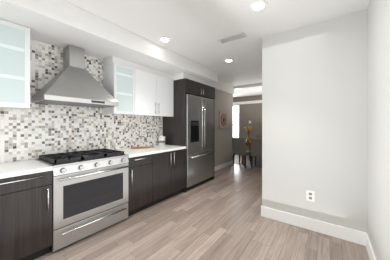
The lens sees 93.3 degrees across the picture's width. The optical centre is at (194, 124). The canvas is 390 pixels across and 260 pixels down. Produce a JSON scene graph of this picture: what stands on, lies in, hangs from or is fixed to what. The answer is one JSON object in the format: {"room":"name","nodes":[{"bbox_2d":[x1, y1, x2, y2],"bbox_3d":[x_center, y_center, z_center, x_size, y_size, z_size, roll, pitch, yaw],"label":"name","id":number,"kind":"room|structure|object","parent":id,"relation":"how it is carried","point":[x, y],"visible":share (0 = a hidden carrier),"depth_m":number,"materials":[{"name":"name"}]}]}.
{"room":"kitchen","nodes":[
{"label":"kitchen","id":0,"kind":"room"},
{"bbox_2d":[34,155,369,259],"bbox_3d":[0.511,1.355,2.725,6.600,0.050,11.200,0,0,36],"label":"floor","id":1,"kind":"structure","parent":0,"point":[218,217],"depth_m":2.23,"materials":[{"name":"brown wood"}]},
{"bbox_2d":[0,171,51,259],"bbox_3d":[-1.904,0.896,1.802,0.642,0.868,0.653,0,0,36],"label":"base cabinet","id":2,"kind":"object","parent":1,"relation":"on","point":[25,217],"visible":0.94,"depth_m":1.70,"materials":[{"name":"brown wood"}]},
{"bbox_2d":[0,159,52,178],"bbox_3d":[-2.252,0.440,1.313,0.660,0.040,1.853,0,0,36],"label":"countertop","id":3,"kind":"structure","parent":2,"relation":"on","point":[16,168],"depth_m":1.82,"materials":[{"name":"white stone"}]},
{"bbox_2d":[35,148,128,251],"bbox_3d":[-1.417,0.850,2.391,0.696,0.960,0.866,0,0,36],"label":"range","id":4,"kind":"object","parent":1,"relation":"on","point":[89,192],"visible":0.96,"depth_m":2.15,"materials":[{"name":"silver metal"}]},
{"bbox_2d":[128,154,155,216],"bbox_3d":[-1.064,0.896,2.947,0.642,0.868,0.441,0,0,36],"label":"base cabinet","id":5,"kind":"object","parent":1,"relation":"on","point":[154,179],"depth_m":2.76,"materials":[{"name":"brown wood"}]},
{"bbox_2d":[118,145,185,157],"bbox_3d":[-0.810,0.440,3.278,0.660,0.040,1.273,0,0,36],"label":"countertop","id":6,"kind":"structure","parent":5,"relation":"on","point":[130,152],"depth_m":3.10,"materials":[{"name":"white stone"}]},
{"bbox_2d":[131,146,153,148],"bbox_3d":[-0.948,0.411,3.362,0.413,0.018,0.170,0,0,-26],"label":"cutting board","id":7,"kind":"object","parent":6,"relation":"on","point":[141,147],"visible":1,"depth_m":3.29,"materials":[{"name":"brown wood"}]},
{"bbox_2d":[159,135,164,145],"bbox_3d":[-0.684,0.312,3.801,0.140,0.215,0.140,0,0,36],"label":"canister","id":8,"kind":"object","parent":6,"relation":"on","point":[161,140],"visible":1,"depth_m":3.75,"materials":[{"name":"white ceramic"}]},
{"bbox_2d":[156,149,185,203],"bbox_3d":[-0.687,0.896,3.460,0.642,0.868,0.832,0,0,36],"label":"base cabinet","id":9,"kind":"object","parent":1,"relation":"on","point":[170,165],"depth_m":3.26,"materials":[{"name":"brown wood"}]},
{"bbox_2d":[163,72,214,191],"bbox_3d":[-0.089,0.144,4.250,0.677,2.372,1.142,0,0,36],"label":"tall cabinet","id":10,"kind":"object","parent":1,"relation":"on","point":[174,126],"visible":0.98,"depth_m":3.77,"materials":[{"name":"brown wood"}]},
{"bbox_2d":[186,94,213,190],"bbox_3d":[-0.083,0.357,4.202,0.695,1.945,1.016,0,0,36],"label":"refrigerator","id":11,"kind":"object","parent":1,"relation":"on","point":[199,140],"visible":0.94,"depth_m":3.96,"materials":[{"name":"silver metal"}]},
{"bbox_2d":[232,137,250,167],"bbox_3d":[1.519,0.865,5.963,0.460,0.930,0.528,0,0,41],"label":"dining chair","id":12,"kind":"object","parent":1,"relation":"on","point":[239,146],"visible":0.9,"depth_m":5.79,"materials":[{"name":"grey fabric"}]},
{"bbox_2d":[242,140,250,163],"bbox_3d":[2.502,0.955,6.115,1.800,0.750,0.900,0,0,36],"label":"dining table","id":13,"kind":"object","parent":1,"relation":"on","point":[248,143],"visible":0.19,"depth_m":6.26,"materials":[{"name":"brown wood"}]},
{"bbox_2d":[244,126,251,141],"bbox_3d":[1.825,0.303,6.282,0.250,0.553,0.233,0,0,36],"label":"vase","id":14,"kind":"object","parent":13,"relation":"on","point":[248,133],"visible":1,"depth_m":6.23,"materials":[{"name":"orange glass"}]},
{"bbox_2d":[251,138,261,168],"bbox_3d":[1.989,0.865,5.618,0.481,0.930,0.548,0,0,36],"label":"dining chair","id":15,"kind":"object","parent":1,"relation":"on","point":[256,147],"visible":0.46,"depth_m":5.47,"materials":[{"name":"grey fabric"}]},
{"bbox_2d":[64,0,369,97],"bbox_3d":[0.511,-1.305,2.725,6.600,0.050,11.200,0,0,36],"label":"ceiling","id":16,"kind":"structure","parent":0,"point":[194,30],"depth_m":2.30,"materials":[{"name":"white paint"}]},
{"bbox_2d":[0,0,233,93],"bbox_3d":[-0.961,-1.161,3.024,0.727,0.232,7.740,0,0,36],"label":"soffit bulkhead","id":17,"kind":"object","parent":16,"relation":"attached to","point":[61,23],"visible":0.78,"depth_m":2.27,"materials":[{"name":"white paint"}]},
{"bbox_2d":[159,37,170,42],"bbox_3d":[-0.453,-1.273,2.763,0.184,0.012,0.184,0,0,36],"label":"recessed light","id":18,"kind":"object","parent":16,"relation":"in","point":[164,39],"visible":0.98,"depth_m":2.74,"materials":[{"name":"white"}]},
{"bbox_2d":[218,32,246,43],"bbox_3d":[0.544,-1.274,2.702,0.400,0.011,0.150,0,0,36],"label":"ceiling vent","id":19,"kind":"object","parent":16,"relation":"in","point":[237,36],"visible":1,"depth_m":2.68,"materials":[{"name":"white metal"}]},
{"bbox_2d":[234,83,261,89],"bbox_3d":[3.189,-1.241,4.854,4.600,0.072,0.120,0,0,36],"label":"beam","id":20,"kind":"structure","parent":16,"relation":"attached to","point":[249,86],"depth_m":5.91,"materials":[{"name":"white paint"}]},
{"bbox_2d":[250,0,267,11],"bbox_3d":[0.683,-1.273,1.979,0.184,0.012,0.184,0,0,36],"label":"recessed light","id":21,"kind":"object","parent":16,"relation":"in","point":[259,6],"visible":1,"depth_m":1.97,"materials":[{"name":"white"}]},
{"bbox_2d":[214,89,232,166],"bbox_3d":[0.051,0.025,6.071,1.700,2.610,1.950,0,0,36],"label":"wall","id":22,"kind":"structure","parent":0,"point":[223,149],"depth_m":5.73,"materials":[{"name":"grey paint"}]},
{"bbox_2d":[219,111,227,127],"bbox_3d":[0.890,-0.160,5.747,0.027,0.520,0.520,0,0,36],"label":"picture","id":23,"kind":"object","parent":22,"relation":"attached to","point":[223,119],"visible":1,"depth_m":5.73,"materials":[{"name":"beige"}]},
{"bbox_2d":[214,160,232,170],"bbox_3d":[0.751,1.269,5.576,0.015,0.120,1.920,0,0,36],"label":"baseboard","id":24,"kind":"structure","parent":22,"relation":"attached to","point":[230,162],"depth_m":5.73,"materials":[{"name":"white"}]},
{"bbox_2d":[233,95,261,150],"bbox_3d":[3.795,0.025,7.200,6.600,2.610,0.100,0,0,36],"label":"wall","id":25,"kind":"structure","parent":0,"point":[252,113],"depth_m":8.12,"materials":[{"name":"brown"}]},
{"bbox_2d":[233,105,239,137],"bbox_3d":[1.810,0.000,8.595,0.650,1.860,0.120,0,0,36],"label":"window","id":26,"kind":"structure","parent":25,"relation":"in","point":[238,120],"depth_m":8.42,"materials":[{"name":"white"}]},
{"bbox_2d":[233,100,261,104],"bbox_3d":[3.759,-1.000,7.152,6.400,0.120,0.020,0,0,36],"label":"trim","id":27,"kind":"structure","parent":25,"relation":"attached to","point":[248,102],"depth_m":8.18,"materials":[{"name":"white"}]},
{"bbox_2d":[262,9,366,232],"bbox_3d":[2.639,0.025,2.498,2.900,2.610,1.650,0,0,36],"label":"wall","id":28,"kind":"structure","parent":0,"point":[314,106],"depth_m":2.29,"materials":[{"name":"grey paint"}]},
{"bbox_2d":[306,190,314,201],"bbox_3d":[1.463,0.900,2.332,0.090,0.132,0.008,0,0,36],"label":"electrical outlet plate","id":29,"kind":"object","parent":28,"relation":"attached to","point":[310,195],"visible":1,"depth_m":2.33,"materials":[{"name":"white plastic"}]},
{"bbox_2d":[261,205,364,245],"bbox_3d":[1.424,1.256,2.355,1.110,0.147,0.019,0,0,36],"label":"baseboard","id":30,"kind":"structure","parent":28,"relation":"attached to","point":[345,233],"depth_m":2.29,"materials":[{"name":"white wood"}]},
{"bbox_2d":[367,0,389,259],"bbox_3d":[0.232,0.025,-0.326,0.100,2.610,5.750,0,0,36],"label":"wall","id":31,"kind":"structure","parent":0,"point":[378,122],"depth_m":1.55,"materials":[{"name":"grey paint"}]},
{"bbox_2d":[365,232,375,259],"bbox_3d":[0.186,1.256,-0.291,0.015,0.147,5.750,0,0,36],"label":"baseboard","id":32,"kind":"structure","parent":31,"relation":"attached to","point":[368,245],"depth_m":1.82,"materials":[{"name":"white wood"}]},
{"bbox_3d":[-2.122,0.025,2.146,0.100,2.610,6.950,0,0,36],"label":"wall","id":33,"kind":"structure","parent":0,"visible":0},
{"bbox_2d":[0,19,29,109],"bbox_3d":[-2.165,-0.611,1.718,0.324,0.862,0.890,0,0,36],"label":"upper cabinet","id":34,"kind":"object","parent":33,"relation":"attached to","point":[14,66],"visible":1,"depth_m":1.89,"materials":[{"name":"white"}]},
{"bbox_2d":[31,44,118,107],"bbox_3d":[-1.536,-0.654,2.430,0.496,0.776,0.850,0,0,36],"label":"hood canopy","id":35,"kind":"object","parent":33,"relation":"attached to","point":[73,82],"visible":1,"depth_m":2.35,"materials":[{"name":"silver metal"}]},
{"bbox_2d":[0,39,162,162],"bbox_3d":[-1.902,-0.312,2.357,0.004,1.461,4.050,0,0,36],"label":"tile backsplash","id":36,"kind":"structure","parent":33,"relation":"attached to","point":[34,130],"depth_m":2.46,"materials":[{"name":"tile"}]},
{"bbox_2d":[103,56,134,115],"bbox_3d":[-1.232,-0.606,2.991,0.324,0.872,0.365,0,0,36],"label":"upper cabinet","id":37,"kind":"object","parent":33,"relation":"attached to","point":[133,89],"depth_m":2.87,"materials":[{"name":"white"}]},
{"bbox_2d":[135,63,172,115],"bbox_3d":[-0.861,-0.606,3.497,0.324,0.872,0.975,0,0,36],"label":"upper cabinet","id":38,"kind":"object","parent":33,"relation":"attached to","point":[153,87],"depth_m":3.36,"materials":[{"name":"white wood"}]},
{"label":"outside","id":39,"kind":"structure","parent":0,"visible":0},
{"bbox_2d":[234,106,237,137],"bbox_3d":[1.993,0.050,8.845,1.590,2.760,0.020,0,0,36],"label":"sky","id":40,"kind":"structure","parent":39,"point":[235,121],"depth_m":8.85,"materials":[{"name":"white"}]}
]}

